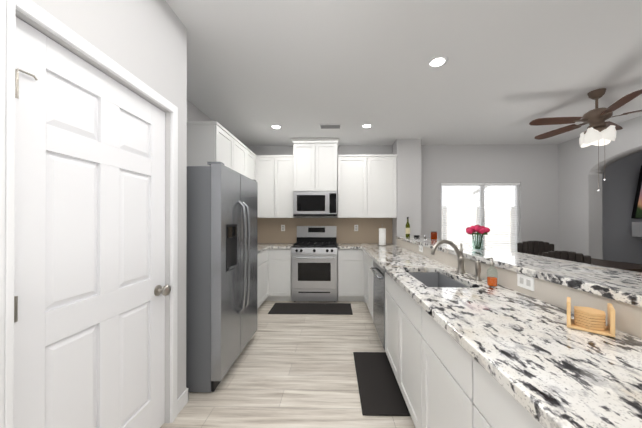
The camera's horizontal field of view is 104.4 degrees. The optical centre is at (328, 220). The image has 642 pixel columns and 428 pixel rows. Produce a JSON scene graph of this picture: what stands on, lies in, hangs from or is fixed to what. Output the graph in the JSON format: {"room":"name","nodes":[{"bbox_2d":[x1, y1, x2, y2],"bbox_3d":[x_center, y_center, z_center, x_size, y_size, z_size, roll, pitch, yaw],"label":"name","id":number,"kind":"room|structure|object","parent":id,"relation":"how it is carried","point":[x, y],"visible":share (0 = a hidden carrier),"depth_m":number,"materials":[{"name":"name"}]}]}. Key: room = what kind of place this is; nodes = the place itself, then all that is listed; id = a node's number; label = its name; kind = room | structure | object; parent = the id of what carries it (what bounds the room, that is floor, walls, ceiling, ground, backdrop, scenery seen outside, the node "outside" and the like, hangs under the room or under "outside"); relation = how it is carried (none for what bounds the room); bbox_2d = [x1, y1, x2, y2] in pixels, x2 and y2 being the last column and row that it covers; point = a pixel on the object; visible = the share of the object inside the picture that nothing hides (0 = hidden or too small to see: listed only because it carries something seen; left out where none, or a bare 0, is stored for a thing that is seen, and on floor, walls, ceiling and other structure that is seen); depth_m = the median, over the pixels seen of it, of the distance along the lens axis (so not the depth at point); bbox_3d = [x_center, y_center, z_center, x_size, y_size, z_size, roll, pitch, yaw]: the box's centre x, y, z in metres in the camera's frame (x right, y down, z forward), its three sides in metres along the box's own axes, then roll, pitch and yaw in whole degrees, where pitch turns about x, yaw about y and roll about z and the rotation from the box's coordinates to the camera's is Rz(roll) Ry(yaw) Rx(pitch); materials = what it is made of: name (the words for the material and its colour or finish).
{"room":"kitchen","nodes":[
{"label":"kitchen","id":0,"kind":"room"},
{"bbox_2d":[15,0,186,422],"bbox_3d":[-2.202,-0.039,1.259,2.300,2.740,1.184,0,0,1],"label":"wall","id":1,"kind":"structure","parent":0,"point":[145,41],"depth_m":1.52,"materials":[{"name":"grey paint"}]},
{"bbox_2d":[0,0,177,427],"bbox_3d":[-1.042,0.279,1.233,0.022,2.103,0.931,0,0,1],"label":"door frame","id":2,"kind":"structure","parent":1,"relation":"attached to","point":[33,11],"depth_m":0.82,"materials":[{"name":"white wood"}]},
{"bbox_2d":[14,16,170,427],"bbox_3d":[-1.061,0.307,1.233,0.107,2.032,0.805,0,0,1],"label":"pantry door","id":3,"kind":"structure","parent":1,"relation":"in","point":[92,290],"depth_m":1.11,"materials":[{"name":"white wood"}]},
{"bbox_2d":[177,388,188,404],"bbox_3d":[-1.184,1.283,1.831,0.312,0.100,0.012,0,0,1],"label":"baseboard","id":4,"kind":"structure","parent":1,"relation":"attached to","point":[182,400],"depth_m":1.78,"materials":[{"name":"white wood"}]},
{"bbox_2d":[187,100,212,121],"bbox_3d":[-1.689,-0.032,3.325,0.120,2.740,2.970,0,0,1],"label":"wall","id":5,"kind":"structure","parent":0,"point":[194,113],"depth_m":3.04,"materials":[{"name":"grey paint"}]},
{"bbox_2d":[187,121,234,170],"bbox_3d":[-1.455,-0.591,3.142,0.346,1.088,0.548,0,0,1],"label":"upper cabinet","id":6,"kind":"object","parent":5,"relation":"attached to","point":[207,141],"depth_m":2.87,"materials":[{"name":"white wood"}]},
{"bbox_2d":[235,137,246,176],"bbox_3d":[-1.446,-0.589,3.598,0.346,1.088,0.610,0,0,1],"label":"upper cabinet","id":7,"kind":"object","parent":5,"relation":"attached to","point":[240,149],"depth_m":3.63,"materials":[{"name":"white wood"}]},
{"bbox_2d":[247,148,258,216],"bbox_3d":[-1.412,-0.587,4.067,0.394,1.088,0.573,0,0,1],"label":"upper cabinet","id":8,"kind":"object","parent":5,"relation":"attached to","point":[252,159],"depth_m":4.22,"materials":[{"name":"white wood"}]},
{"bbox_2d":[160,294,414,427],"bbox_3d":[2.301,1.361,1.376,11.700,0.060,6.850,0,0,1],"label":"floor","id":9,"kind":"structure","parent":0,"point":[292,371],"depth_m":2.07,"materials":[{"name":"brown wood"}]},
{"bbox_2d":[186,162,257,391],"bbox_3d":[-1.177,0.437,2.363,0.883,1.771,0.910,0,0,1],"label":"fridge","id":10,"kind":"object","parent":9,"relation":"on","point":[221,263],"visible":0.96,"depth_m":1.92,"materials":[{"name":"grey metal"}]},
{"bbox_2d":[257,244,268,308],"bbox_3d":[-1.283,0.883,3.765,0.660,0.912,1.809,0,0,1],"label":"base cabinet","id":11,"kind":"object","parent":9,"relation":"on","point":[263,249],"depth_m":3.76,"materials":[{"name":"white wood"}]},
{"bbox_2d":[269,244,292,300],"bbox_3d":[-0.774,0.885,4.334,0.335,0.912,0.648,0,0,1],"label":"base cabinet","id":12,"kind":"object","parent":9,"relation":"on","point":[279,254],"depth_m":4.06,"materials":[{"name":"white wood"}]},
{"bbox_2d":[268,303,352,314],"bbox_3d":[-0.254,1.333,3.765,1.210,0.012,0.460,0,0,1],"label":"area rug","id":13,"kind":"object","parent":9,"relation":"on","point":[316,308],"visible":0.96,"depth_m":3.74,"materials":[{"name":"black rubber"}]},
{"bbox_2d":[291,226,337,301],"bbox_3d":[-0.223,0.725,4.300,0.751,1.235,0.690,0,0,1],"label":"range","id":14,"kind":"object","parent":9,"relation":"on","point":[314,252],"visible":1,"depth_m":4.03,"materials":[{"name":"silver metal"}]},
{"bbox_2d":[337,244,360,300],"bbox_3d":[0.346,0.885,4.320,0.366,0.912,0.629,0,0,1],"label":"base cabinet","id":15,"kind":"object","parent":9,"relation":"on","point":[349,255],"depth_m":4.04,"materials":[{"name":"white wood"}]},
{"bbox_2d":[370,260,384,349],"bbox_3d":[0.665,0.902,2.657,0.365,0.868,0.628,0,0,1],"label":"dishwasher","id":16,"kind":"object","parent":9,"relation":"on","point":[378,271],"visible":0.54,"depth_m":2.57,"materials":[{"name":"silver metal"}]},
{"bbox_2d":[353,352,410,415],"bbox_3d":[0.425,1.327,2.096,0.368,0.012,0.810,0,0,1],"label":"area rug","id":17,"kind":"object","parent":9,"relation":"on","point":[380,393],"visible":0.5,"depth_m":1.97,"materials":[{"name":"black rubber"}]},
{"bbox_2d":[357,236,641,427],"bbox_3d":[1.042,0.742,2.076,1.122,1.181,5.088,0,0,1],"label":"kitchen counter","id":18,"kind":"object","parent":9,"relation":"on","point":[463,349],"depth_m":1.01,"materials":[{"name":"white stone"}]},
{"bbox_2d":[378,224,386,245],"bbox_3d":[0.910,0.248,4.205,0.150,0.356,0.150,0,0,1],"label":"paper towel holder","id":19,"kind":"object","parent":18,"relation":"on","point":[382,236],"visible":1,"depth_m":4.15,"materials":[{"name":"white paper"}]},
{"bbox_2d":[406,217,409,236],"bbox_3d":[1.319,0.111,4.137,0.072,0.330,0.072,0,0,1],"label":"wine bottle","id":20,"kind":"object","parent":18,"relation":"on","point":[407,229],"visible":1,"depth_m":4.11,"materials":[{"name":"green glass"}]},
{"bbox_2d":[431,231,436,238],"bbox_3d":[1.528,0.217,3.602,0.088,0.112,0.088,0,0,1],"label":"candle jar","id":21,"kind":"object","parent":18,"relation":"on","point":[433,234],"visible":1,"depth_m":3.56,"materials":[{"name":"orange glass"}]},
{"bbox_2d":[407,272,469,287],"bbox_3d":[0.796,0.564,1.866,0.354,0.212,0.664,0,0,1],"label":"sink basin","id":22,"kind":"object","parent":18,"relation":"in","point":[441,279],"depth_m":2.18,"materials":[{"name":"silver metal"}]},
{"bbox_2d":[431,239,481,280],"bbox_3d":[0.944,0.285,1.876,0.293,0.267,0.342,0,0,1],"label":"faucet","id":23,"kind":"object","parent":18,"relation":"on","point":[460,274],"depth_m":1.94,"materials":[{"name":"silver metal"}]},
{"bbox_2d":[466,225,489,250],"bbox_3d":[1.327,0.154,2.219,0.211,0.229,0.181,0,0,1],"label":"flowers","id":24,"kind":"object","parent":18,"relation":"on","point":[479,230],"visible":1,"depth_m":2.19,"materials":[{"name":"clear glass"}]},
{"bbox_2d":[486,257,497,285],"bbox_3d":[1.037,0.325,1.581,0.065,0.181,0.060,0,0,1],"label":"soap dispenser","id":25,"kind":"object","parent":18,"relation":"on","point":[491,281],"visible":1,"depth_m":1.57,"materials":[{"name":"orange"}]},
{"bbox_2d":[567,297,614,337],"bbox_3d":[0.997,0.364,0.952,0.124,0.098,0.100,0,0,44],"label":"holder","id":26,"kind":"object","parent":18,"relation":"on","point":[589,319],"visible":1,"depth_m":0.92,"materials":[{"name":"brown wood"}]},
{"bbox_2d":[517,241,553,255],"bbox_3d":[3.028,0.815,3.686,0.420,1.050,0.465,0,0,31],"label":"dining chair","id":27,"kind":"object","parent":9,"relation":"on","point":[539,248],"visible":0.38,"depth_m":3.50,"materials":[{"name":"black wicker"}]},
{"bbox_2d":[542,250,590,263],"bbox_3d":[2.842,0.842,2.940,0.465,0.990,0.420,0,0,-37],"label":"dining chair","id":28,"kind":"object","parent":9,"relation":"on","point":[571,256],"visible":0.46,"depth_m":2.78,"materials":[{"name":"black wicker"}]},
{"bbox_2d":[591,258,641,272],"bbox_3d":[3.866,0.968,3.745,0.570,0.745,1.450,0,0,1],"label":"dining table","id":29,"kind":"object","parent":9,"relation":"on","point":[620,265],"depth_m":3.26,"materials":[{"name":"brown wood"}]},
{"bbox_2d":[632,222,641,242],"bbox_3d":[6.212,0.688,4.252,1.500,1.312,0.440,0,0,1],"label":"console table","id":30,"kind":"object","parent":9,"relation":"on","point":[636,229],"visible":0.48,"depth_m":4.42,"materials":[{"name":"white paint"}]},
{"bbox_2d":[165,0,641,145],"bbox_3d":[2.301,-1.439,1.387,11.700,0.060,6.850,0,0,1],"label":"ceiling","id":31,"kind":"structure","parent":0,"point":[509,71],"depth_m":2.28,"materials":[{"name":"white paint"}]},
{"bbox_2d":[270,125,281,128],"bbox_3d":[-0.780,-1.396,3.727,0.170,0.006,0.170,0,0,1],"label":"recessed light","id":32,"kind":"object","parent":31,"relation":"in","point":[276,126],"visible":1,"depth_m":3.71,"materials":[{"name":"white"}]},
{"bbox_2d":[319,124,341,128],"bbox_3d":[0.029,-1.394,3.709,0.330,0.011,0.170,0,0,1],"label":"ceiling vent","id":33,"kind":"object","parent":31,"relation":"in","point":[329,126],"visible":1,"depth_m":3.69,"materials":[{"name":"white metal"}]},
{"bbox_2d":[361,124,372,127],"bbox_3d":[0.569,-1.396,3.698,0.170,0.006,0.170,0,0,1],"label":"recessed light","id":34,"kind":"object","parent":31,"relation":"in","point":[366,125],"visible":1,"depth_m":3.67,"materials":[{"name":"white"}]},
{"bbox_2d":[427,56,447,67],"bbox_3d":[0.968,-1.402,2.209,0.170,0.006,0.170,0,0,1],"label":"recessed light","id":35,"kind":"object","parent":31,"relation":"in","point":[437,61],"visible":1,"depth_m":2.20,"materials":[{"name":"white"}]},
{"bbox_2d":[529,88,641,191],"bbox_3d":[2.892,-0.854,2.736,1.246,1.099,1.263,0,0,1],"label":"ceiling fan","id":36,"kind":"object","parent":31,"relation":"hanging from","point":[600,131],"visible":1,"depth_m":2.69,"materials":[{"name":"brown wood"}]},
{"bbox_2d":[392,139,420,244],"bbox_3d":[1.390,-0.027,4.451,0.410,2.740,0.350,0,0,1],"label":"wall","id":37,"kind":"structure","parent":0,"point":[407,152],"depth_m":4.28,"materials":[{"name":"grey paint"}]},
{"bbox_2d":[246,144,641,263],"bbox_3d":[3.210,-0.026,4.646,9.620,2.740,0.124,0,0,1],"label":"wall","id":38,"kind":"structure","parent":0,"point":[532,169],"depth_m":4.58,"materials":[{"name":"grey paint"}]},
{"bbox_2d":[259,155,278,216],"bbox_3d":[-1.101,-0.586,4.467,0.454,1.088,0.411,0,0,1],"label":"upper cabinet","id":39,"kind":"object","parent":38,"relation":"attached to","point":[268,164],"depth_m":4.33,"materials":[{"name":"white wood"}]},
{"bbox_2d":[279,155,295,216],"bbox_3d":[-0.799,-0.586,4.494,0.394,1.088,0.345,0,0,1],"label":"upper cabinet","id":40,"kind":"object","parent":38,"relation":"attached to","point":[285,195],"depth_m":4.33,"materials":[{"name":"white wood"}]},
{"bbox_2d":[291,141,318,192],"bbox_3d":[-0.378,-0.925,4.451,0.438,0.866,0.415,0,0,1],"label":"upper cabinet","id":41,"kind":"object","parent":38,"relation":"attached to","point":[305,157],"depth_m":4.25,"materials":[{"name":"white wood"}]},
{"bbox_2d":[293,191,336,216],"bbox_3d":[-0.220,-0.278,4.416,0.743,0.418,0.470,0,0,1],"label":"microwave","id":42,"kind":"object","parent":41,"relation":"attached to","point":[316,204],"visible":1,"depth_m":4.23,"materials":[{"name":"silver metal"}]},
{"bbox_2d":[258,218,391,242],"bbox_3d":[-0.225,0.190,3.734,2.790,0.470,1.850,0,0,1],"label":"backsplash","id":43,"kind":"structure","parent":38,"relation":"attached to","point":[269,230],"depth_m":4.65,"materials":[{"name":"beige tile"}]},
{"bbox_2d":[319,141,338,192],"bbox_3d":[-0.061,-0.925,4.444,0.439,0.866,0.415,0,0,1],"label":"upper cabinet","id":44,"kind":"object","parent":38,"relation":"attached to","point":[328,162],"depth_m":4.24,"materials":[{"name":"white wood"}]},
{"bbox_2d":[337,155,370,216],"bbox_3d":[0.449,-0.586,4.467,0.569,1.088,0.345,0,0,1],"label":"upper cabinet","id":45,"kind":"object","parent":38,"relation":"attached to","point":[364,186],"depth_m":4.30,"materials":[{"name":"white wood"}]},
{"bbox_2d":[371,154,396,216],"bbox_3d":[0.896,-0.586,4.458,0.568,1.088,0.345,0,0,1],"label":"upper cabinet","id":46,"kind":"object","parent":38,"relation":"attached to","point":[383,166],"depth_m":4.29,"materials":[{"name":"white wood"}]},
{"bbox_2d":[441,185,518,251],"bbox_3d":[2.814,0.113,4.636,1.510,1.620,0.120,0,0,1],"label":"window","id":47,"kind":"structure","parent":38,"relation":"in","point":[483,202],"depth_m":4.65,"materials":[{"name":"white"}]},
{"bbox_2d":[441,183,519,250],"bbox_3d":[2.814,0.098,4.621,1.446,1.582,0.042,0,0,1],"label":"window blinds","id":48,"kind":"object","parent":47,"relation":"attached to","point":[482,214],"visible":0.52,"depth_m":4.62,"materials":[{"name":"white plastic"}]},
{"bbox_2d":[631,165,641,218],"bbox_3d":[6.341,-0.497,4.424,1.650,0.936,0.196,0,0,1],"label":"wall-mounted tv","id":49,"kind":"object","parent":38,"relation":"attached to","point":[637,211],"visible":1,"depth_m":4.45,"materials":[{"name":"black plastic"}]},
{"bbox_2d":[397,239,641,338],"bbox_3d":[1.192,0.822,1.926,0.140,1.023,4.700,0,0,1],"label":"wall","id":50,"kind":"structure","parent":0,"point":[628,318],"depth_m":1.22,"materials":[{"name":"beige paint"}]},
{"bbox_2d":[517,273,533,290],"bbox_3d":[1.107,0.346,1.400,0.006,0.074,0.118,0,0,1],"label":"outlet","id":51,"kind":"object","parent":50,"relation":"attached to","point":[525,281],"visible":1,"depth_m":1.40,"materials":[{"name":"white plastic"}]},
{"bbox_2d":[558,116,641,259],"bbox_3d":[4.261,-0.039,1.340,0.220,2.740,6.450,0,0,1],"label":"wall","id":52,"kind":"structure","parent":0,"point":[580,227],"depth_m":4.08,"materials":[{"name":"grey paint"}]},
{"label":"outside","id":53,"kind":"structure","parent":0,"visible":0},
{"bbox_2d":[442,186,488,208],"bbox_3d":[3.065,-0.648,6.794,10.000,5.000,0.001,0,0,1],"label":"window blind","id":54,"kind":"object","parent":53,"point":[449,194],"depth_m":6.78,"materials":[{"name":"white plastic"}]},
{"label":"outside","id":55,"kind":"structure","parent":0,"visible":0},
{"bbox_2d":[442,186,514,249],"bbox_3d":[4.062,0.061,6.665,2.800,2.580,0.110,0,0,1],"label":"fence","id":56,"kind":"object","parent":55,"point":[507,193],"visible":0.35,"depth_m":6.66,"materials":[{"name":"grey"}]}
]}

